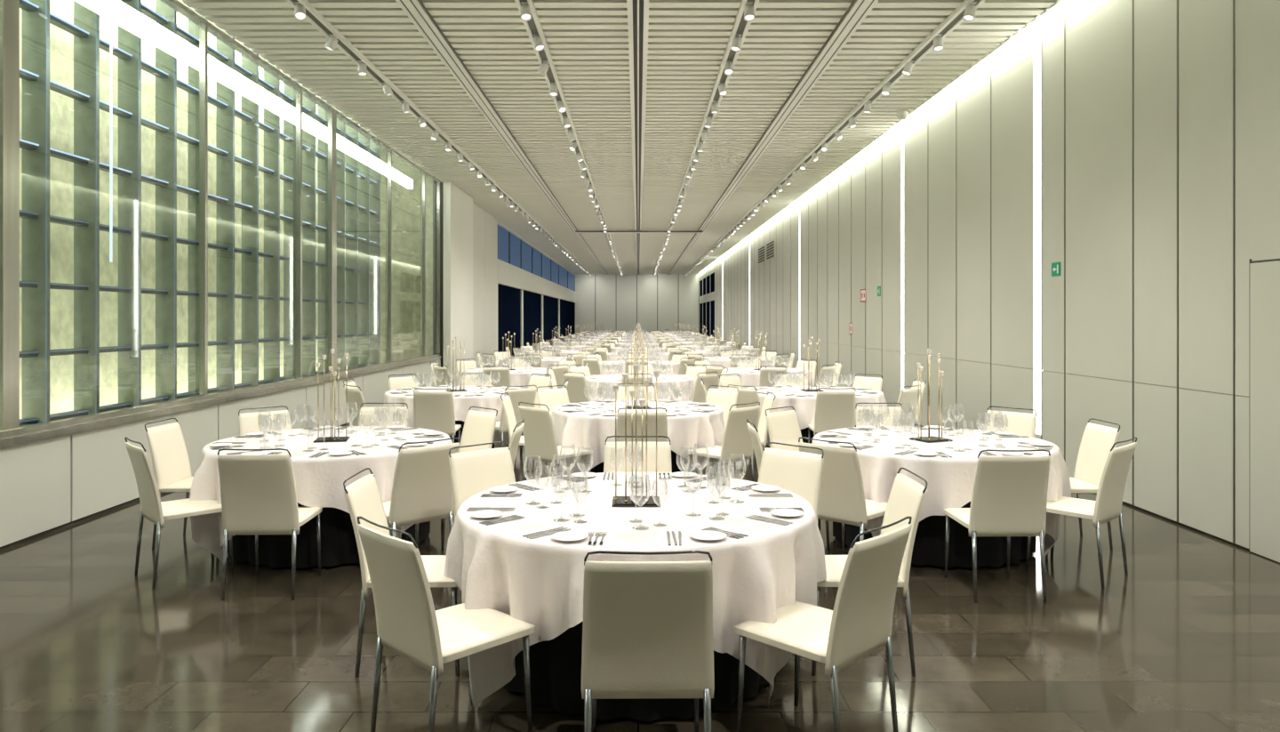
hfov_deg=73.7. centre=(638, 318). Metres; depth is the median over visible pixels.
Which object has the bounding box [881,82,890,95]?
track spotlight
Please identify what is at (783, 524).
knife
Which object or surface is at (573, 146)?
track spotlight
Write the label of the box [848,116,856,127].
track spotlight
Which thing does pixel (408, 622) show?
dining chair
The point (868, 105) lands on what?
track spotlight
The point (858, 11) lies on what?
channel
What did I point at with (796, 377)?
dining chair
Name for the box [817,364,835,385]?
dining chair
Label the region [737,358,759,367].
dining chair
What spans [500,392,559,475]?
dining chair
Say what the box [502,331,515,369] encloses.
candelabra
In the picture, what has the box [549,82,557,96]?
track spotlight
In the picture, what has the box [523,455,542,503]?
wine glass
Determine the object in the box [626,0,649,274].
ceiling slot
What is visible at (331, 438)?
candelabra
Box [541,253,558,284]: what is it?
window
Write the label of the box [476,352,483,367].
dining chair
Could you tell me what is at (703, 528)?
fork
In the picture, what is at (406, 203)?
wall
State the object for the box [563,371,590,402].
dining chair
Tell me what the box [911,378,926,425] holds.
dining chair
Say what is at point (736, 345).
dining chair
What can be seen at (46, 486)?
wall
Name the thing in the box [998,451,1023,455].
bread plate
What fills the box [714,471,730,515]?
wine glass
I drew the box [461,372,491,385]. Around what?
dining chair
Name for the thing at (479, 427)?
dining chair
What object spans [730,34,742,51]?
track spotlight
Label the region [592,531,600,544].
fork
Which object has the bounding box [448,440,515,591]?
dining chair
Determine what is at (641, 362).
dining chair
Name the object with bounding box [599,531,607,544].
fork
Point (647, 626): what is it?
dining chair
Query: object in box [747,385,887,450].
banquet table
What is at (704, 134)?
track spotlight
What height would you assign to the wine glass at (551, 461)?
0.198 m
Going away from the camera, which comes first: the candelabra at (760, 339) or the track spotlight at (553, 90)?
the track spotlight at (553, 90)
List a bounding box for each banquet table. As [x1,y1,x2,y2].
[189,425,452,567]
[384,385,519,447]
[443,472,826,721]
[454,367,547,388]
[496,356,567,367]
[524,349,581,357]
[542,344,588,350]
[551,400,724,475]
[555,341,594,344]
[565,338,599,341]
[572,336,603,338]
[584,374,695,400]
[599,360,679,375]
[607,352,669,360]
[611,346,665,352]
[616,342,658,346]
[618,339,655,343]
[621,336,655,339]
[670,336,701,338]
[674,338,706,341]
[679,341,717,344]
[684,344,730,350]
[691,349,748,357]
[704,356,773,367]
[724,367,813,388]
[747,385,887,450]
[811,425,1071,567]
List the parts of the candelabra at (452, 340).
stem, stem, stem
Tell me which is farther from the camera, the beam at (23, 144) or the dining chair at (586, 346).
the dining chair at (586, 346)
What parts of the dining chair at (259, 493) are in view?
leg, handle, leg, backrest, leg, seat, leg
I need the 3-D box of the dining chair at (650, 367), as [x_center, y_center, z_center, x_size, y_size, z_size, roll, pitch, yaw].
[0.031,1.209,14.081,0.452,0.904,0.559,0,0,3]
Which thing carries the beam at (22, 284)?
attached to the post
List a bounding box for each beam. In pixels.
[19,0,376,184]
[19,67,376,214]
[19,138,375,244]
[19,209,376,274]
[19,280,376,304]
[19,332,376,357]
[19,361,376,426]
[120,0,376,154]
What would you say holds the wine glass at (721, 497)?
on the banquet table at (539, 581)
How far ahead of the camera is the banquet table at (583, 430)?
7.97 m
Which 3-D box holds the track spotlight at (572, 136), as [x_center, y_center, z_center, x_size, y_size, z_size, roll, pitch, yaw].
[-1.097,-3.028,14.150,0.136,0.175,0.140,0,0,0]
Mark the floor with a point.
(1187, 640)
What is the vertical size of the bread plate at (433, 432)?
0.011 m
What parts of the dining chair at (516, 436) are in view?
leg, backrest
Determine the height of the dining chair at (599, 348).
0.904 m
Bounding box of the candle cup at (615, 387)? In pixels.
[612,384,618,391]
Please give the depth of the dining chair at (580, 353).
20.08 m
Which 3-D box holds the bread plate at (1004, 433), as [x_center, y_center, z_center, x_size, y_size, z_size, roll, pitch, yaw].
[2.839,0.891,6.597,0.154,0.011,0.154,0,0,0]
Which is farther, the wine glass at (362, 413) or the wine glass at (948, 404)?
the wine glass at (948, 404)
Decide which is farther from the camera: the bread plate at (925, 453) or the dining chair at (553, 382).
the dining chair at (553, 382)
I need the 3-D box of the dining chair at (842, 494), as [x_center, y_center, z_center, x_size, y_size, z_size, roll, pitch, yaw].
[1.360,1.209,5.515,0.559,0.904,0.452,0,0,-44]
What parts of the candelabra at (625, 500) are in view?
stem, stem, stem, stem, stem, stem, stem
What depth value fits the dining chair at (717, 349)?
22.18 m
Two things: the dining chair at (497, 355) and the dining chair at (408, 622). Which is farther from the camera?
the dining chair at (497, 355)
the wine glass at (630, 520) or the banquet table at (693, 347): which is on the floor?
the banquet table at (693, 347)
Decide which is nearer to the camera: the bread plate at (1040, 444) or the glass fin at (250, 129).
the bread plate at (1040, 444)
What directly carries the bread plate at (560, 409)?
on the banquet table at (583, 430)
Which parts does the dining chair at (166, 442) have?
leg, handle, backrest, seat, leg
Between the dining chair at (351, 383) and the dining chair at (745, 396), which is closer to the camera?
the dining chair at (745, 396)
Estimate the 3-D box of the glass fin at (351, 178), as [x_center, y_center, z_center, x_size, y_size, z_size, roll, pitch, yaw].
[-6.135,-1.840,18.300,0.250,7.000,0.070,0,0,0]
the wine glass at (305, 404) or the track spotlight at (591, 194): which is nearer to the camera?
the wine glass at (305, 404)
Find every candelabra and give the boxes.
[313,348,350,442]
[445,336,466,391]
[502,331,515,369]
[552,326,559,348]
[565,325,572,345]
[611,364,660,506]
[626,340,651,407]
[630,333,644,375]
[632,328,643,359]
[634,327,641,351]
[686,323,691,337]
[701,325,707,342]
[711,326,719,351]
[753,331,767,369]
[800,336,823,391]
[909,348,952,442]
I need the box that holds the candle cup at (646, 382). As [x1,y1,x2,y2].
[643,379,649,386]
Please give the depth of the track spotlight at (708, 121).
13.15 m
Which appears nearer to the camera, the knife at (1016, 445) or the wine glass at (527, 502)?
the wine glass at (527, 502)
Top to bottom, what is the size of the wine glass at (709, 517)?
0.232 m
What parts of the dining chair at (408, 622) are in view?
leg, handle, backrest, leg, seat, leg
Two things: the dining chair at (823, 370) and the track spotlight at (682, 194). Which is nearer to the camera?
the dining chair at (823, 370)
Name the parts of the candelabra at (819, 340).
stem, stem, stem, stem, stem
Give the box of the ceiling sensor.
[896,109,908,119]
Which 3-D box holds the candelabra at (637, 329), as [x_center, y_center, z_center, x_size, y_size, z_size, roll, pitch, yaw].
[0.000,0.564,17.430,0.230,0.672,0.200,0,0,-5]
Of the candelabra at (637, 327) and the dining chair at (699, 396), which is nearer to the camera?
the dining chair at (699, 396)
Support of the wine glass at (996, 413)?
on the banquet table at (949, 480)
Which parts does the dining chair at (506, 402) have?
backrest, seat, leg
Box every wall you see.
[0,176,575,550]
[19,0,432,418]
[574,272,699,333]
[698,0,1279,549]
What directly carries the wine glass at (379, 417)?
on the banquet table at (319, 480)
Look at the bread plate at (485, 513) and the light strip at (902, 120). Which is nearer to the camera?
the bread plate at (485, 513)
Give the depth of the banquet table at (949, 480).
5.65 m
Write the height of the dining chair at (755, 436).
0.904 m
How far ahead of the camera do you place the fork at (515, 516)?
3.80 m
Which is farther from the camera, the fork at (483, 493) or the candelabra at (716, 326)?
the candelabra at (716, 326)
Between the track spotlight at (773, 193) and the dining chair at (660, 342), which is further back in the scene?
the dining chair at (660, 342)
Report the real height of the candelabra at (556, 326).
0.672 m
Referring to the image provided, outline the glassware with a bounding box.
[536,328,735,353]
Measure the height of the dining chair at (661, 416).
0.904 m
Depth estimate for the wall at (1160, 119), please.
8.48 m
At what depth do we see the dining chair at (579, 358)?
18.30 m
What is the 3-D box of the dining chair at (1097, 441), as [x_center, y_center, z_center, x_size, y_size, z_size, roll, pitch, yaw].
[3.179,1.209,6.300,0.559,0.904,0.452,0,0,0]
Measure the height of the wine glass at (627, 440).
0.232 m
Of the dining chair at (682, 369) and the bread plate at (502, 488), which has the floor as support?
the dining chair at (682, 369)
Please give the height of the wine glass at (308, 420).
0.198 m
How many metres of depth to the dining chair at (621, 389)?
9.91 m
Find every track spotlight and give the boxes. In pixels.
[294,2,306,20]
[324,34,338,51]
[357,60,367,76]
[382,82,392,96]
[401,100,410,113]
[418,116,426,127]
[430,129,439,140]
[444,142,451,151]
[457,152,463,161]
[467,161,474,170]
[476,169,482,177]
[484,177,489,185]
[491,184,495,191]
[498,190,503,197]
[504,196,508,202]
[520,2,531,21]
[532,34,544,51]
[537,60,549,76]
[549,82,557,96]
[557,100,566,112]
[562,116,570,127]
[568,129,575,141]
[568,142,576,151]
[576,152,583,161]
[579,161,586,170]
[580,169,586,178]
[584,177,589,185]
[587,184,592,191]
[588,190,593,197]
[594,200,599,207]
[679,190,685,197]
[683,177,689,185]
[683,184,688,191]
[686,169,692,178]
[690,161,695,170]
[692,152,699,161]
[697,142,703,151]
[701,129,708,140]
[704,116,711,127]
[711,100,718,113]
[717,82,727,95]
[724,60,733,75]
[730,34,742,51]
[744,2,754,21]
[764,196,769,202]
[771,190,775,197]
[777,184,783,191]
[784,177,791,185]
[791,169,797,178]
[800,161,806,170]
[811,152,818,161]
[821,142,827,151]
[834,129,843,140]
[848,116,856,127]
[863,100,871,113]
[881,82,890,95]
[901,60,914,76]
[933,34,943,51]
[962,2,976,22]
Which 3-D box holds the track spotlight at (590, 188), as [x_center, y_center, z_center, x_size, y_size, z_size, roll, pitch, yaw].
[-1.110,-3.027,19.837,0.117,0.175,0.166,0,0,0]
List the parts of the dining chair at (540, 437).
leg, handle, backrest, leg, seat, leg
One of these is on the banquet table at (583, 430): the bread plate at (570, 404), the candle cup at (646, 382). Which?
the bread plate at (570, 404)
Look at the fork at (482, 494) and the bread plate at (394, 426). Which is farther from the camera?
the bread plate at (394, 426)
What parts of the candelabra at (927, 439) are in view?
stem, stem, stem, stem, stem, stem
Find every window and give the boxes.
[0,0,15,449]
[4,0,208,447]
[198,21,303,407]
[295,86,335,387]
[333,109,392,381]
[391,148,426,368]
[421,171,441,361]
[497,224,520,268]
[497,283,520,357]
[520,240,541,276]
[520,288,541,348]
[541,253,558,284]
[541,294,558,342]
[558,264,574,290]
[558,298,574,335]
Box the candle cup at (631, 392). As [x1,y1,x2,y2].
[629,390,635,397]
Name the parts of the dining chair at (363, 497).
handle, leg, backrest, seat, leg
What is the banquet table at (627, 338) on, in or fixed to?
on the floor
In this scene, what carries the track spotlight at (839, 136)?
attached to the track at (955, 19)
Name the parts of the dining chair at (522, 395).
seat, leg, backrest, handle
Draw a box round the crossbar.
[575,230,702,232]
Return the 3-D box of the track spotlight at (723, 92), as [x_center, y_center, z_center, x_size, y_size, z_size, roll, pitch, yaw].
[1.115,-3.027,11.287,0.125,0.175,0.167,0,0,0]
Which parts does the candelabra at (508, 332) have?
stem, stem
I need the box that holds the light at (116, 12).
[73,0,413,188]
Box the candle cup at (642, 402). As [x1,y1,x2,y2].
[639,399,645,406]
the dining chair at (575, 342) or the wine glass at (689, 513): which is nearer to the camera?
the wine glass at (689, 513)
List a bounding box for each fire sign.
[849,322,853,335]
[860,288,866,302]
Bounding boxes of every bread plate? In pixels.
[208,442,231,446]
[240,451,265,454]
[244,432,265,435]
[315,424,334,428]
[328,450,352,455]
[385,424,405,428]
[406,442,427,446]
[423,431,443,434]
[469,509,503,518]
[488,485,518,492]
[550,530,588,541]
[560,408,575,410]
[564,402,578,405]
[570,472,597,477]
[600,413,615,415]
[666,412,678,415]
[670,471,696,477]
[689,529,727,540]
[701,408,716,410]
[751,484,780,491]
[769,508,804,516]
[819,432,839,435]
[837,442,859,446]
[856,424,875,428]
[913,451,937,455]
[925,424,944,428]
[994,431,1015,434]
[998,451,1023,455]
[1029,441,1053,446]
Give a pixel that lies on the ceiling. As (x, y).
(587, 40)
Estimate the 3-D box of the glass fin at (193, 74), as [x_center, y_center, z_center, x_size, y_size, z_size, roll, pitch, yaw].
[-6.135,-1.840,11.900,0.250,7.000,0.070,0,0,0]
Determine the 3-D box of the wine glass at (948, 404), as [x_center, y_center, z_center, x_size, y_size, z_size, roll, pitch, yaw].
[2.426,0.784,6.566,0.091,0.232,0.091,0,0,-25]
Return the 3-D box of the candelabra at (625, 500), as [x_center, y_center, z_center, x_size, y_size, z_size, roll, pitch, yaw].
[-0.010,0.564,4.170,0.230,0.672,0.200,0,0,0]
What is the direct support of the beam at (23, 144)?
attached to the post
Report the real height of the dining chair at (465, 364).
0.904 m
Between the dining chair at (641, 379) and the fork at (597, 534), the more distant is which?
the dining chair at (641, 379)
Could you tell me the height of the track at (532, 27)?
0.050 m
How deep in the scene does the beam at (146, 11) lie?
12.55 m
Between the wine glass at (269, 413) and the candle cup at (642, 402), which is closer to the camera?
the candle cup at (642, 402)
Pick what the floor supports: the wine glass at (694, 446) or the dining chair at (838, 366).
the dining chair at (838, 366)
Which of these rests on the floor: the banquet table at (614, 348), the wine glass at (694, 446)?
the banquet table at (614, 348)
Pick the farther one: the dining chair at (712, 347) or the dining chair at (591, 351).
the dining chair at (712, 347)
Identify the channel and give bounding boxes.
[395,0,607,274]
[668,0,879,274]
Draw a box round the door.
[1249,258,1279,561]
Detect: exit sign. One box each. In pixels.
[877,286,880,295]
[1051,262,1060,276]
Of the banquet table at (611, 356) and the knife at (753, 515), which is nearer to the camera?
the knife at (753, 515)
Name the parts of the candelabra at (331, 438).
stem, stem, stem, stem, stem, stem, stem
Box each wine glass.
[257,408,271,440]
[257,413,271,447]
[269,419,280,448]
[272,412,286,446]
[295,403,307,434]
[301,416,315,451]
[304,404,316,435]
[306,419,318,448]
[318,421,329,449]
[350,412,363,446]
[360,413,373,447]
[369,416,380,445]
[374,404,386,435]
[385,403,397,433]
[392,412,402,438]
[395,408,407,439]
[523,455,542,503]
[535,464,550,508]
[549,461,564,503]
[551,467,571,520]
[552,453,566,492]
[559,444,575,489]
[567,464,586,516]
[572,476,588,522]
[576,446,593,492]
[609,448,623,485]
[626,440,640,483]
[627,475,644,521]
[629,449,643,487]
[630,472,650,528]
[651,478,668,526]
[676,448,689,487]
[680,446,697,491]
[683,463,703,516]
[692,443,709,487]
[705,461,720,503]
[706,466,727,519]
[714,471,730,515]
[717,457,732,498]
[728,454,745,502]
[857,409,870,440]
[862,403,874,434]
[870,414,879,442]
[877,404,889,435]
[892,414,905,447]
[899,412,912,446]
[909,419,919,448]
[944,418,954,447]
[947,404,959,435]
[952,403,964,433]
[952,416,966,451]
[962,420,974,449]
[976,412,990,446]
[977,413,988,440]
[990,408,1002,439]
[992,416,1004,445]
[993,413,1007,447]
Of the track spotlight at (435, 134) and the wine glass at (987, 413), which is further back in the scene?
the track spotlight at (435, 134)
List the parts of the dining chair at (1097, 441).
leg, seat, backrest, handle, leg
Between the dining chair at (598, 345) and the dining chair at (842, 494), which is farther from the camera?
the dining chair at (598, 345)
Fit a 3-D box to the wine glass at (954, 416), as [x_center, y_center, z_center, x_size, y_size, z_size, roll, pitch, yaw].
[2.180,0.784,5.791,0.091,0.232,0.091,0,0,-11]
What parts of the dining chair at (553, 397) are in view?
handle, backrest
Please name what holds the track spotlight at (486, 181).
attached to the track at (314, 17)
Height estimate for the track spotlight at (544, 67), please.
0.175 m
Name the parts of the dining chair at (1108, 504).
leg, leg, seat, leg, backrest, leg, handle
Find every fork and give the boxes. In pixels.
[479,514,518,523]
[480,494,521,495]
[480,495,520,496]
[481,515,521,524]
[482,493,522,494]
[485,516,525,525]
[557,476,583,481]
[587,531,593,544]
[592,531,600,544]
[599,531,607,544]
[700,528,740,538]
[704,527,743,537]
[708,526,748,535]
[730,483,757,488]
[736,483,759,489]
[759,506,802,508]
[760,509,804,511]
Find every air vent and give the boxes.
[758,243,765,263]
[766,238,774,260]
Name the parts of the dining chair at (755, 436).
handle, backrest, leg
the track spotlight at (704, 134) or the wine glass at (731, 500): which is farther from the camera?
the track spotlight at (704, 134)
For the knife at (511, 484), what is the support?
on the banquet table at (539, 581)
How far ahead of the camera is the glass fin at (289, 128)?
15.06 m
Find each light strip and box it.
[749,234,750,345]
[799,197,799,360]
[902,120,905,389]
[1035,16,1043,434]
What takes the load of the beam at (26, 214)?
attached to the post
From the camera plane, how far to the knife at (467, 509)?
3.98 m
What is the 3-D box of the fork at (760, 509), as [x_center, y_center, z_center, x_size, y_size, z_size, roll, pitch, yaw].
[0.673,0.897,3.985,0.203,0.004,0.022,0,0,-1]
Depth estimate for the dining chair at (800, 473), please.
5.05 m
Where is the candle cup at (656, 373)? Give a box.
[653,370,659,377]
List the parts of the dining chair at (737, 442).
leg, seat, leg, leg, backrest, handle, leg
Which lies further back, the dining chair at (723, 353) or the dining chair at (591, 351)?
the dining chair at (591, 351)
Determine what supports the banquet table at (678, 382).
on the floor
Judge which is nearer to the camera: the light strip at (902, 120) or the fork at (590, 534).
the fork at (590, 534)
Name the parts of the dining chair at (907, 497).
leg, seat, backrest, leg, handle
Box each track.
[285,0,591,274]
[514,0,623,274]
[652,0,759,274]
[683,0,986,274]
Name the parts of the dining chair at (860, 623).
leg, seat, leg, leg, backrest, handle, leg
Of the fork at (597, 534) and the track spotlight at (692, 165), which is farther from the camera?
the track spotlight at (692, 165)
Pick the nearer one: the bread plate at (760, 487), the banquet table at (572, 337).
the bread plate at (760, 487)
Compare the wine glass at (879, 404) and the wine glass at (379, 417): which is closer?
the wine glass at (379, 417)
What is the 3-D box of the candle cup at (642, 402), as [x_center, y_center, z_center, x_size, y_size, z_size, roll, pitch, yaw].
[0.020,0.406,4.090,0.030,0.035,0.030,0,0,0]
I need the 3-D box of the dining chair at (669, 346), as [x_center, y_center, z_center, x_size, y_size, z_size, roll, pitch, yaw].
[0.799,1.209,25.500,0.559,0.904,0.452,0,0,43]
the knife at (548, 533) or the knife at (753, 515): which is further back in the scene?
the knife at (753, 515)
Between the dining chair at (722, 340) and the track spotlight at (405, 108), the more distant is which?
the dining chair at (722, 340)
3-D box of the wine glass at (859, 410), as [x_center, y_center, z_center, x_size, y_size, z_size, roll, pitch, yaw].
[1.662,0.784,6.280,0.091,0.232,0.091,0,0,-26]
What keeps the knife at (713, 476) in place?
on the banquet table at (539, 581)
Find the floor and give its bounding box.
[0,384,1279,731]
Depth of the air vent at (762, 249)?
29.79 m
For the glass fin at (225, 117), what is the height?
7.000 m
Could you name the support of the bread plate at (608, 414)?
on the banquet table at (583, 430)
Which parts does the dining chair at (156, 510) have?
handle, leg, backrest, leg, seat, leg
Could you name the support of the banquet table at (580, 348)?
on the floor
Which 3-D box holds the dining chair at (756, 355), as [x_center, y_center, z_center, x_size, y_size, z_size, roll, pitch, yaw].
[2.900,1.209,22.742,0.452,0.904,0.559,0,0,-44]
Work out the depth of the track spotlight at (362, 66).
10.31 m
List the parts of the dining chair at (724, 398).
backrest, handle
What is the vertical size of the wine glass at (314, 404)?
0.232 m
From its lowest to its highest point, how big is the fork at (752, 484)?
0.004 m
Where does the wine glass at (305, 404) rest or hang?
on the banquet table at (319, 480)
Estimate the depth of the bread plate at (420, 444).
6.02 m
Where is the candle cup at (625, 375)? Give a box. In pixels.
[623,373,628,380]
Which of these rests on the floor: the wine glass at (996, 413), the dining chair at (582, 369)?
the dining chair at (582, 369)
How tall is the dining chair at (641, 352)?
0.904 m
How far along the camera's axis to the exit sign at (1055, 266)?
8.87 m
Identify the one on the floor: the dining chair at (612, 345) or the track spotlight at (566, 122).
the dining chair at (612, 345)
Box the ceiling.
[182,0,1062,274]
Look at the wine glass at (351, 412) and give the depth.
6.02 m
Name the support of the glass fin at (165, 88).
on the floor
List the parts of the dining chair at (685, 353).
backrest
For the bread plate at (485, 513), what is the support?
on the banquet table at (539, 581)
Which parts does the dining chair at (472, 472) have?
handle, backrest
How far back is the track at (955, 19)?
11.29 m
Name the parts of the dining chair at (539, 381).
backrest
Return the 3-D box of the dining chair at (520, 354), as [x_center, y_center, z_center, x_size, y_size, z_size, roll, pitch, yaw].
[-2.994,1.209,22.736,0.452,0.904,0.559,0,0,43]
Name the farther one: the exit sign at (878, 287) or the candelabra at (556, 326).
the candelabra at (556, 326)
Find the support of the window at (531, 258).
in the wall at (46, 486)
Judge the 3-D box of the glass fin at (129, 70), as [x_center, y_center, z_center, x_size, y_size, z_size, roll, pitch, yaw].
[-6.135,-1.840,10.300,0.250,7.000,0.070,0,0,0]
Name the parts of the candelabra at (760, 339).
stem, stem, stem, stem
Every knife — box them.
[216,441,247,442]
[414,436,443,437]
[417,435,444,436]
[466,509,514,511]
[467,508,515,509]
[468,506,514,508]
[508,483,535,490]
[511,483,539,489]
[514,482,541,488]
[522,526,563,536]
[526,527,567,537]
[529,528,571,538]
[666,530,671,544]
[672,530,677,544]
[678,530,681,544]
[689,475,715,481]
[693,476,718,482]
[746,516,786,525]
[748,494,791,495]
[749,493,791,494]
[749,495,792,496]
[749,514,789,524]
[752,514,792,523]
[998,435,1026,436]
[1000,436,1030,437]
[1016,445,1049,449]
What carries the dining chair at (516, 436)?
on the floor
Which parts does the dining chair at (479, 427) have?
backrest, handle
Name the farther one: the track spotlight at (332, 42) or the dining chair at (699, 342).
the dining chair at (699, 342)
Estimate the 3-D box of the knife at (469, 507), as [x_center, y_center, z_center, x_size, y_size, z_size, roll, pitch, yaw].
[-0.689,0.896,4.035,0.222,0.005,0.013,0,0,-1]
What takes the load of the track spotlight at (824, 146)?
attached to the track at (955, 19)
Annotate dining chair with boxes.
[124,436,234,589]
[144,417,193,549]
[217,448,322,599]
[238,405,291,435]
[343,378,357,389]
[343,384,366,425]
[343,467,459,677]
[356,516,535,731]
[358,402,407,426]
[360,437,459,574]
[388,373,418,390]
[413,388,461,443]
[430,360,438,385]
[432,364,452,385]
[440,406,497,528]
[440,418,524,551]
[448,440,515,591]
[456,358,477,374]
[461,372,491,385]
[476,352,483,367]
[482,352,496,367]
[482,366,511,386]
[494,350,508,364]
[495,384,536,463]
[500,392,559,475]
[507,358,529,367]
[512,346,525,357]
[518,401,593,479]
[520,344,533,351]
[520,354,542,367]
[520,373,551,446]
[520,378,567,454]
[532,343,542,350]
[534,349,551,356]
[536,384,569,469]
[538,340,550,348]
[544,348,560,356]
[545,338,553,344]
[545,364,567,389]
[547,367,557,388]
[552,344,566,350]
[557,342,570,350]
[558,358,575,374]
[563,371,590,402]
[566,340,578,344]
[566,353,583,367]
[568,364,590,375]
[577,350,590,366]
[581,346,594,355]
[581,550,714,731]
[583,357,601,375]
[585,345,596,354]
[585,352,601,361]
[591,342,601,348]
[593,349,608,361]
[595,346,607,352]
[600,338,607,344]
[600,343,612,352]
[603,435,671,471]
[604,343,615,347]
[607,339,616,346]
[616,407,667,441]
[617,383,654,399]
[621,373,653,386]
[624,358,647,373]
[628,349,646,354]
[628,352,647,359]
[628,363,653,374]
[656,336,664,343]
[658,339,668,346]
[662,341,672,347]
[664,343,676,351]
[666,346,679,352]
[667,349,681,360]
[672,352,687,362]
[677,357,695,375]
[678,346,691,355]
[683,350,696,355]
[684,401,759,481]
[685,364,706,383]
[686,371,717,402]
[687,353,703,367]
[694,340,706,344]
[694,358,711,367]
[700,342,713,350]
[700,378,707,398]
[703,364,724,388]
[704,344,718,350]
[705,384,738,469]
[707,336,715,341]
[713,348,730,356]
[716,392,775,476]
[717,338,726,344]
[718,367,727,388]
[719,373,742,389]
[720,349,738,356]
[726,340,735,345]
[727,384,760,429]
[729,342,740,350]
[730,354,751,367]
[733,515,911,731]
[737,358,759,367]
[741,344,753,351]
[746,418,829,551]
[747,346,759,357]
[757,441,823,523]
[759,366,786,386]
[761,350,776,366]
[764,405,820,527]
[774,353,789,367]
[775,372,806,385]
[787,352,795,367]
[795,358,815,385]
[798,436,887,554]
[808,387,855,442]
[811,467,927,676]
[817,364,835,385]
[832,360,842,385]
[852,373,882,391]
[855,402,904,425]
[896,384,920,425]
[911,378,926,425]
[944,448,1050,602]
[984,406,1036,437]
[1025,436,1136,588]
[1069,417,1119,551]
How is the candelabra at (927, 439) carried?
on the banquet table at (949, 480)
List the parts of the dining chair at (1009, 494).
leg, seat, leg, leg, backrest, handle, leg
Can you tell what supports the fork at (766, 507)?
on the banquet table at (539, 581)
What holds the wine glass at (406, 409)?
on the banquet table at (319, 480)
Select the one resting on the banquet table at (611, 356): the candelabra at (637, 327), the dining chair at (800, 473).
the candelabra at (637, 327)
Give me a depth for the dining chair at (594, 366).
16.44 m
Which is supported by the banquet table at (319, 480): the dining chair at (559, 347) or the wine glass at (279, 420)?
the wine glass at (279, 420)
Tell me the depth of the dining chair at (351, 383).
10.63 m
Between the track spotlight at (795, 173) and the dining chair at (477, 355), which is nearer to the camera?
the track spotlight at (795, 173)
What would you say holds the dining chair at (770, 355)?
on the floor
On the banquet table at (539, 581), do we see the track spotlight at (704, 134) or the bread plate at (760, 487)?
the bread plate at (760, 487)
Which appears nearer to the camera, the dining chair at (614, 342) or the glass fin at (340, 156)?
the glass fin at (340, 156)
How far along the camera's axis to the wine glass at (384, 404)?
6.56 m
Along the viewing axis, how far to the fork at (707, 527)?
3.56 m
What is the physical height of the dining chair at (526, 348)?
0.904 m
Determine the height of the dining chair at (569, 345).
0.904 m
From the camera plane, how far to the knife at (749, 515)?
3.79 m
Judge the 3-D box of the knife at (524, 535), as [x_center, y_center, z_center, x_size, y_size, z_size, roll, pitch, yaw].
[-0.394,0.896,3.594,0.013,0.005,0.222,0,0,44]
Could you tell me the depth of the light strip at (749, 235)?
33.35 m
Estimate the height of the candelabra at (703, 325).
0.672 m
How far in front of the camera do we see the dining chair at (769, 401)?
8.57 m
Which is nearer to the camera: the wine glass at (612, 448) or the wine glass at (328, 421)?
the wine glass at (612, 448)
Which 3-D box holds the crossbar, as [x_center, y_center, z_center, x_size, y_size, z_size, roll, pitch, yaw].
[0.025,-3.040,29.980,4.450,0.080,0.240,0,0,0]
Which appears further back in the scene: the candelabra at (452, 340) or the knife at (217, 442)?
the candelabra at (452, 340)
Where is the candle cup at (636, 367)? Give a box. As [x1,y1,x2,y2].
[632,364,639,371]
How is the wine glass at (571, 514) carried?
on the banquet table at (539, 581)
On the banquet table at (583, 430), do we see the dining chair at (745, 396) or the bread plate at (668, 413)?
the bread plate at (668, 413)
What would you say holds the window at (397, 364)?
in the wall at (46, 486)
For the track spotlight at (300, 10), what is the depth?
8.39 m
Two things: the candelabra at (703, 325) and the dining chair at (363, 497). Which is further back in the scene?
the candelabra at (703, 325)
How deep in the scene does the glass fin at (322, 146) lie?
16.66 m
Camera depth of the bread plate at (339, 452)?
5.65 m
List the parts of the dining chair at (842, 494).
handle, backrest, leg, leg, seat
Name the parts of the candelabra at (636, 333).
stem, stem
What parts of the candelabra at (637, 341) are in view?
stem, stem, stem, stem, stem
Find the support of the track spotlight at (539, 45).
attached to the track at (532, 27)
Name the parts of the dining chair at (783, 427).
handle, backrest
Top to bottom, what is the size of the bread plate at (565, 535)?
0.011 m
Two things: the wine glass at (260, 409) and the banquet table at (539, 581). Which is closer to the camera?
the banquet table at (539, 581)
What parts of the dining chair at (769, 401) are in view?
backrest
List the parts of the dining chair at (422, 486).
seat, leg, leg, backrest, handle, leg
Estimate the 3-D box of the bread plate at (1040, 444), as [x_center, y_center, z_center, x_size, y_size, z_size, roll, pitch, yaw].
[2.850,0.891,6.030,0.154,0.011,0.154,0,0,0]
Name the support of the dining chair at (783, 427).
on the floor
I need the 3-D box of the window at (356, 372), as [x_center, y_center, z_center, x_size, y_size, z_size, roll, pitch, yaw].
[-4.590,-1.095,14.225,0.160,4.070,2.950,0,0,0]
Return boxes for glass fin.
[21,0,49,423]
[73,0,99,414]
[118,0,141,407]
[155,0,176,399]
[187,6,207,393]
[216,25,234,390]
[241,42,258,385]
[264,58,279,382]
[283,72,298,378]
[301,83,315,375]
[317,96,331,372]
[332,106,344,369]
[345,115,358,367]
[358,123,369,366]
[369,132,380,363]

